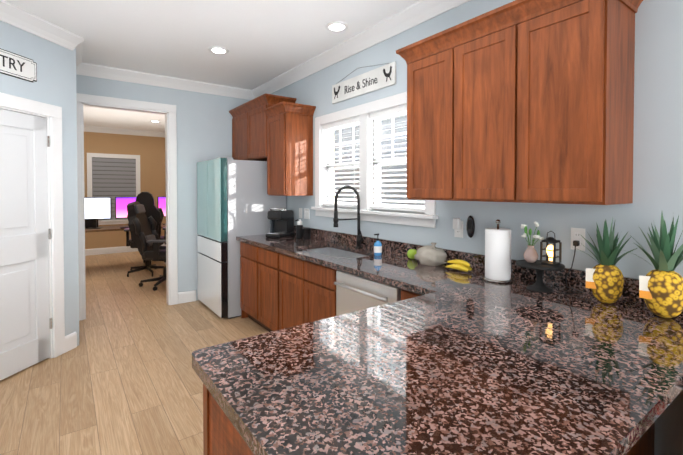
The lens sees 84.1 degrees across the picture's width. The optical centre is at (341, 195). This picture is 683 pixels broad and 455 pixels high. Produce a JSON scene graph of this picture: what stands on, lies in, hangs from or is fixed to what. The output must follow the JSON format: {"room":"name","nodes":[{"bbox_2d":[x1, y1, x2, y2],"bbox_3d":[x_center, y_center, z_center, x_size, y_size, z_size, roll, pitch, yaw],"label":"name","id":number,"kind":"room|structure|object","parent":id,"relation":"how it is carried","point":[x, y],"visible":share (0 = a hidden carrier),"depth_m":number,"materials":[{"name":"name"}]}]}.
{"room":"kitchen","nodes":[
{"label":"kitchen","id":0,"kind":"room"},
{"bbox_2d":[0,21,78,345],"bbox_3d":[-3.003,0.005,1.769,2.949,2.800,3.668,-1,1,-36],"label":"wall","id":1,"kind":"structure","parent":0,"point":[55,84],"depth_m":3.33,"materials":[{"name":"blue paint"}]},
{"bbox_2d":[0,48,36,81],"bbox_3d":[-2.518,-0.997,2.765,0.014,0.180,0.610,0,1,9],"label":"sign","id":2,"kind":"object","parent":1,"relation":"attached to","point":[29,71],"visible":1,"depth_m":2.92,"materials":[{"name":"white wood"}]},
{"bbox_2d":[0,54,24,71],"bbox_3d":[-2.509,-1.000,2.767,0.003,0.081,0.402,0,1,9],"label":"lettering","id":3,"kind":"object","parent":2,"relation":"attached to","point":[13,63],"visible":1,"depth_m":2.86,"materials":[{"name":"black"}]},
{"bbox_2d":[0,109,51,380],"bbox_3d":[-2.539,0.363,2.827,0.577,2.024,0.578,-1,1,-36],"label":"door","id":4,"kind":"structure","parent":1,"relation":"attached to","point":[25,318],"depth_m":2.99,"materials":[{"name":"white wood"}]},
{"bbox_2d":[0,92,64,357],"bbox_3d":[-2.571,0.312,2.831,0.140,2.150,0.980,0,1,9],"label":"door frame","id":5,"kind":"structure","parent":1,"relation":"attached to","point":[52,114],"depth_m":3.22,"materials":[{"name":"white wood"}]},
{"bbox_2d":[0,0,83,74],"bbox_3d":[-2.925,-1.337,1.761,2.923,0.115,3.736,-1,1,-36],"label":"crown molding","id":6,"kind":"structure","parent":1,"relation":"attached to","point":[11,14],"depth_m":3.07,"materials":[{"name":"white wood"}]},
{"bbox_2d":[84,132,165,248],"bbox_3d":[-5.517,-0.109,8.284,4.350,2.800,0.120,-1,1,-36],"label":"wall","id":7,"kind":"structure","parent":0,"point":[150,150],"depth_m":8.66,"materials":[{"name":"beige paint"}]},
{"bbox_2d":[87,153,140,224],"bbox_3d":[-5.087,-0.152,8.491,1.070,1.580,0.050,-1,1,-36],"label":"window","id":8,"kind":"structure","parent":7,"relation":"in","point":[112,176],"depth_m":8.48,"materials":[{"name":"white"}]},
{"bbox_2d":[84,126,164,137],"bbox_3d":[-5.506,-1.449,8.136,4.282,0.115,0.095,-1,1,-36],"label":"crown molding","id":9,"kind":"structure","parent":7,"relation":"attached to","point":[86,128],"depth_m":8.54,"materials":[{"name":"white"}]},
{"bbox_2d":[85,244,165,255],"bbox_3d":[-5.490,1.222,8.243,4.380,0.140,0.016,-1,1,-36],"label":"baseboard","id":10,"kind":"structure","parent":7,"relation":"attached to","point":[109,250],"depth_m":8.47,"materials":[{"name":"white wood"}]},
{"bbox_2d":[0,251,268,454],"bbox_3d":[-2.040,1.439,2.695,5.640,0.100,13.290,-1,1,-36],"label":"floor","id":11,"kind":"structure","parent":0,"point":[122,378],"depth_m":2.86,"materials":[{"name":"brown wood"}]},
{"bbox_2d":[85,196,165,264],"bbox_3d":[-3.713,0.661,7.175,2.600,1.300,0.720,-1,1,-36],"label":"office desk","id":12,"kind":"object","parent":11,"relation":"on","point":[96,208],"visible":0.38,"depth_m":6.67,"materials":[{"name":"brown wood"}]},
{"bbox_2d":[124,192,165,276],"bbox_3d":[-3.307,0.623,6.457,0.712,1.402,0.680,-1,1,-36],"label":"gaming chair","id":13,"kind":"object","parent":11,"relation":"on","point":[146,199],"visible":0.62,"depth_m":6.24,"materials":[{"name":"black leather"}]},
{"bbox_2d":[127,201,165,290],"bbox_3d":[-2.723,0.708,5.674,0.823,1.258,0.790,-1,1,-36],"label":"gaming chair","id":14,"kind":"object","parent":11,"relation":"on","point":[142,226],"visible":0.73,"depth_m":5.54,"materials":[{"name":"black leather"}]},
{"bbox_2d":[197,157,285,318],"bbox_3d":[-1.254,0.459,4.705,0.800,1.790,0.905,-1,1,-36],"label":"refrigerator","id":15,"kind":"object","parent":11,"relation":"on","point":[234,199],"visible":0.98,"depth_m":4.26,"materials":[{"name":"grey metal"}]},
{"bbox_2d":[199,377,654,454],"bbox_3d":[0.476,0.973,1.506,1.823,0.874,0.769,-1,1,-36],"label":"base cabinet","id":16,"kind":"object","parent":11,"relation":"on","point":[219,438],"depth_m":1.15,"materials":[{"name":"brown wood"}]},
{"bbox_2d":[192,233,682,454],"bbox_3d":[-0.277,0.497,2.502,1.858,0.040,3.785,-1,1,-36],"label":"countertop","id":17,"kind":"structure","parent":16,"relation":"on","point":[362,352],"depth_m":1.15,"materials":[{"name":"brown stone"}]},
{"bbox_2d":[266,208,293,237],"bbox_3d":[-0.693,0.287,4.195,0.223,0.320,0.290,0,1,26],"label":"coffee maker","id":18,"kind":"object","parent":17,"relation":"on","point":[281,222],"visible":1,"depth_m":4.16,"materials":[{"name":"black plastic"}]},
{"bbox_2d":[295,219,302,237],"bbox_3d":[-0.454,0.349,4.052,0.090,0.201,0.076,-1,1,-36],"label":"soap dispenser","id":19,"kind":"object","parent":17,"relation":"on","point":[299,229],"visible":0.98,"depth_m":4.03,"materials":[{"name":"black plastic"}]},
{"bbox_2d":[303,227,310,238],"bbox_3d":[-0.364,0.391,3.976,0.085,0.120,0.086,-1,1,-36],"label":"canister","id":20,"kind":"object","parent":17,"relation":"on","point":[306,232],"visible":0.98,"depth_m":3.94,"materials":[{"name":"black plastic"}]},
{"bbox_2d":[307,247,366,258],"bbox_3d":[-0.052,0.609,3.248,0.436,0.207,0.816,-1,1,-36],"label":"sink basin","id":21,"kind":"object","parent":17,"relation":"in","point":[338,252],"depth_m":3.55,"materials":[{"name":"silver metal"}]},
{"bbox_2d":[333,185,362,247],"bbox_3d":[0.066,0.185,3.290,0.300,0.558,0.093,-1,1,-36],"label":"faucet","id":22,"kind":"object","parent":17,"relation":"on","point":[359,238],"depth_m":3.34,"materials":[{"name":"black metal"}]},
{"bbox_2d":[334,270,400,315],"bbox_3d":[0.371,0.904,2.614,0.671,0.773,0.620,-1,1,-36],"label":"dishwasher","id":23,"kind":"object","parent":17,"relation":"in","point":[355,291],"depth_m":2.47,"materials":[{"name":"white metal"}]},
{"bbox_2d":[374,234,381,255],"bbox_3d":[0.285,0.382,2.982,0.066,0.172,0.063,-1,1,-36],"label":"soap bottle","id":24,"kind":"object","parent":17,"relation":"on","point":[377,248],"visible":1,"depth_m":2.96,"materials":[{"name":"blue plastic"}]},
{"bbox_2d":[407,249,416,258],"bbox_3d":[0.531,0.430,2.828,0.080,0.078,0.080,-1,1,-36],"label":"apple","id":25,"kind":"object","parent":17,"relation":"on","point":[411,253],"visible":0.9,"depth_m":2.80,"materials":[{"name":"green food"}]},
{"bbox_2d":[414,243,446,265],"bbox_3d":[0.621,0.399,2.643,0.182,0.150,0.267,-1,1,-36],"label":"pumpkin","id":26,"kind":"object","parent":17,"relation":"on","point":[431,255],"visible":0.98,"depth_m":2.58,"materials":[{"name":"beige ceramic"}]},
{"bbox_2d":[443,259,472,271],"bbox_3d":[0.749,0.436,2.415,0.076,0.061,0.199,-1,1,-36],"label":"bananas","id":27,"kind":"object","parent":17,"relation":"on","point":[461,265],"visible":1,"depth_m":2.39,"materials":[{"name":"yellow food"}]},
{"bbox_2d":[483,219,512,282],"bbox_3d":[0.898,0.308,2.171,0.160,0.349,0.160,-1,1,-36],"label":"paper towel roll","id":28,"kind":"object","parent":17,"relation":"on","point":[497,254],"visible":0.98,"depth_m":2.11,"materials":[{"name":"white paper"}]},
{"bbox_2d":[516,260,564,292],"bbox_3d":[1.030,0.418,1.967,0.228,0.136,0.228,-1,1,-36],"label":"cake stand","id":29,"kind":"object","parent":17,"relation":"on","point":[539,268],"visible":0.9,"depth_m":1.94,"materials":[{"name":"black metal"}]},
{"bbox_2d":[521,221,543,262],"bbox_3d":[0.998,0.241,1.989,0.099,0.216,0.104,-1,1,-36],"label":"flower vase","id":30,"kind":"object","parent":29,"relation":"on","point":[530,254],"visible":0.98,"depth_m":1.98,"materials":[{"name":"pink ceramic"}]},
{"bbox_2d":[540,231,561,265],"bbox_3d":[1.068,0.263,1.929,0.072,0.174,0.072,-1,1,-36],"label":"lantern","id":31,"kind":"object","parent":29,"relation":"on","point":[551,250],"visible":1,"depth_m":1.92,"materials":[{"name":"black metal"}]},
{"bbox_2d":[572,218,636,303],"bbox_3d":[1.212,0.291,1.736,0.257,0.398,0.249,-1,1,-36],"label":"pineapple","id":32,"kind":"object","parent":17,"relation":"on","point":[604,280],"visible":1,"depth_m":1.71,"materials":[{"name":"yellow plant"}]},
{"bbox_2d":[630,212,682,317],"bbox_3d":[1.309,0.271,1.532,0.292,0.445,0.284,-1,1,-36],"label":"pineapple","id":33,"kind":"object","parent":17,"relation":"on","point":[661,288],"visible":1,"depth_m":1.51,"materials":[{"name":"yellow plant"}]},
{"bbox_2d":[76,74,250,300],"bbox_3d":[-3.064,-0.035,4.070,5.640,2.800,0.120,-1,1,-36],"label":"wall","id":34,"kind":"structure","parent":0,"point":[204,126],"depth_m":4.81,"materials":[{"name":"blue paint"}]},
{"bbox_2d":[76,93,177,320],"bbox_3d":[-2.523,0.118,4.468,1.060,2.480,0.160,-1,1,-36],"label":"door frame","id":35,"kind":"structure","parent":34,"relation":"attached to","point":[169,113],"depth_m":4.58,"materials":[{"name":"white wood"}]},
{"bbox_2d":[84,63,251,99],"bbox_3d":[-2.042,-1.388,4.660,1.890,0.115,0.095,-1,1,-36],"label":"crown molding","id":36,"kind":"structure","parent":34,"relation":"attached to","point":[93,70],"depth_m":4.57,"materials":[{"name":"white wood"}]},
{"bbox_2d":[178,290,195,301],"bbox_3d":[-1.535,1.274,5.295,1.475,0.140,0.016,-1,1,-36],"label":"baseboard","id":37,"kind":"structure","parent":34,"relation":"attached to","point":[187,295],"depth_m":4.81,"materials":[{"name":"white wood"}]},
{"bbox_2d":[4,0,419,131],"bbox_3d":[-2.040,-1.460,2.644,5.640,0.100,13.290,-1,1,-36],"label":"ceiling","id":38,"kind":"structure","parent":0,"point":[263,41],"depth_m":3.31,"materials":[{"name":"paint"}]},
{"bbox_2d":[208,46,228,53],"bbox_3d":[-1.200,-1.423,3.699,0.192,0.012,0.192,-1,1,-36],"label":"recessed light","id":39,"kind":"object","parent":38,"relation":"in","point":[217,50],"visible":1,"depth_m":3.68,"materials":[{"name":"white"}]},
{"bbox_2d":[325,21,347,31],"bbox_3d":[-0.039,-1.413,3.160,0.192,0.012,0.192,-1,1,-36],"label":"recessed light","id":40,"kind":"object","parent":38,"relation":"in","point":[336,26],"visible":0.96,"depth_m":3.14,"materials":[{"name":"white"}]},
{"bbox_2d":[271,0,682,454],"bbox_3d":[1.256,0.000,2.075,0.120,2.800,8.440,-1,1,-36],"label":"wall","id":41,"kind":"structure","parent":0,"point":[658,138],"depth_m":1.92,"materials":[{"name":"blue paint"}]},
{"bbox_2d":[229,93,295,160],"bbox_3d":[-1.016,-0.792,4.734,0.388,0.690,1.143,-1,1,-36],"label":"upper cabinet","id":42,"kind":"object","parent":41,"relation":"attached to","point":[249,130],"visible":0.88,"depth_m":4.56,"materials":[{"name":"brown wood"}]},
{"bbox_2d":[263,101,315,195],"bbox_3d":[-0.571,-0.484,4.130,0.388,0.955,0.473,-1,1,-36],"label":"upper cabinet","id":43,"kind":"object","parent":41,"relation":"attached to","point":[289,148],"visible":1,"depth_m":4.01,"materials":[{"name":"brown wood"}]},
{"bbox_2d":[299,208,301,217],"bbox_3d":[-0.469,0.196,4.329,0.009,0.116,0.070,-1,1,-36],"label":"electrical outlet plate","id":44,"kind":"object","parent":41,"relation":"attached to","point":[300,212],"visible":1,"depth_m":4.32,"materials":[{"name":"white plastic"}]},
{"bbox_2d":[304,208,309,218],"bbox_3d":[-0.391,0.197,4.219,0.012,0.116,0.116,-1,1,-36],"label":"switch plate","id":45,"kind":"object","parent":41,"relation":"attached to","point":[306,214],"visible":1,"depth_m":4.22,"materials":[{"name":"white plastic"}]},
{"bbox_2d":[252,0,470,99],"bbox_3d":[1.169,-1.341,1.988,0.095,0.115,8.200,-1,1,-36],"label":"crown molding","id":46,"kind":"structure","parent":41,"relation":"attached to","point":[412,15],"depth_m":3.29,"materials":[{"name":"white wood"}]},
{"bbox_2d":[332,61,395,103],"bbox_3d":[0.174,-1.043,3.415,0.020,0.259,0.890,-1,1,-36],"label":"sign board","id":47,"kind":"object","parent":41,"relation":"attached to","point":[385,75],"visible":0.98,"depth_m":3.35,"materials":[{"name":"white wood"}]},
{"bbox_2d":[345,78,376,92],"bbox_3d":[0.168,-1.003,3.409,0.003,0.074,0.464,-1,1,-36],"label":"lettering","id":48,"kind":"object","parent":47,"relation":"attached to","point":[358,85],"visible":1,"depth_m":3.37,"materials":[{"name":"black paint"}]},
{"bbox_2d":[311,92,437,227],"bbox_3d":[0.234,-0.301,3.416,0.180,1.045,1.660,-1,1,-36],"label":"window","id":49,"kind":"structure","parent":41,"relation":"in","point":[428,217],"depth_m":3.38,"materials":[{"name":"white wood"}]},
{"bbox_2d":[323,106,424,211],"bbox_3d":[0.235,-0.305,3.417,0.054,0.834,1.400,-1,1,-36],"label":"window blinds","id":50,"kind":"object","parent":49,"relation":"attached to","point":[391,112],"visible":0.67,"depth_m":3.29,"materials":[{"name":"white"}]},
{"bbox_2d":[453,218,462,237],"bbox_3d":[0.787,0.218,2.579,0.044,0.133,0.070,-1,1,-36],"label":"electrical outlet plate","id":51,"kind":"object","parent":41,"relation":"attached to","point":[458,226],"visible":1,"depth_m":2.57,"materials":[{"name":"white plastic"}]},
{"bbox_2d":[294,225,644,300],"bbox_3d":[0.260,0.544,2.895,0.526,0.348,3.785,-1,1,-36],"label":"backsplash","id":52,"kind":"structure","parent":41,"relation":"attached to","point":[576,279],"depth_m":2.45,"materials":[{"name":"brown stone"}]},
{"bbox_2d":[466,215,474,237],"bbox_3d":[0.853,0.202,2.502,0.028,0.150,0.064,-1,1,-36],"label":"gadget","id":53,"kind":"object","parent":41,"relation":"attached to","point":[470,226],"visible":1,"depth_m":2.49,"materials":[{"name":"black plastic"}]},
{"bbox_2d":[404,0,639,204],"bbox_3d":[0.904,-0.466,2.144,0.350,0.990,1.140,-1,1,-36],"label":"upper cabinet","id":54,"kind":"object","parent":41,"relation":"attached to","point":[524,101],"depth_m":1.85,"materials":[{"name":"brown wood"}]},
{"bbox_2d":[571,228,584,250],"bbox_3d":[1.231,0.227,1.980,0.034,0.116,0.070,-1,1,-36],"label":"electrical outlet plate","id":55,"kind":"object","parent":41,"relation":"attached to","point":[576,236],"visible":1,"depth_m":1.98,"materials":[{"name":"white plastic"}]},
{"bbox_2d":[563,246,581,294],"bbox_3d":[1.156,0.369,1.922,0.174,0.234,0.105,-1,1,-36],"label":"cord","id":56,"kind":"object","parent":55,"relation":"attached to","point":[567,275],"visible":0.96,"depth_m":1.97,"materials":[{"name":"black plastic"}]},
{"label":"outside","id":57,"kind":"structure","parent":0,"visible":0},
{"bbox_2d":[334,114,424,204],"bbox_3d":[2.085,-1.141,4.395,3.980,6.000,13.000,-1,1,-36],"label":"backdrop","id":58,"kind":"structure","parent":57,"point":[385,122],"depth_m":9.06,"materials":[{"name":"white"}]}
]}

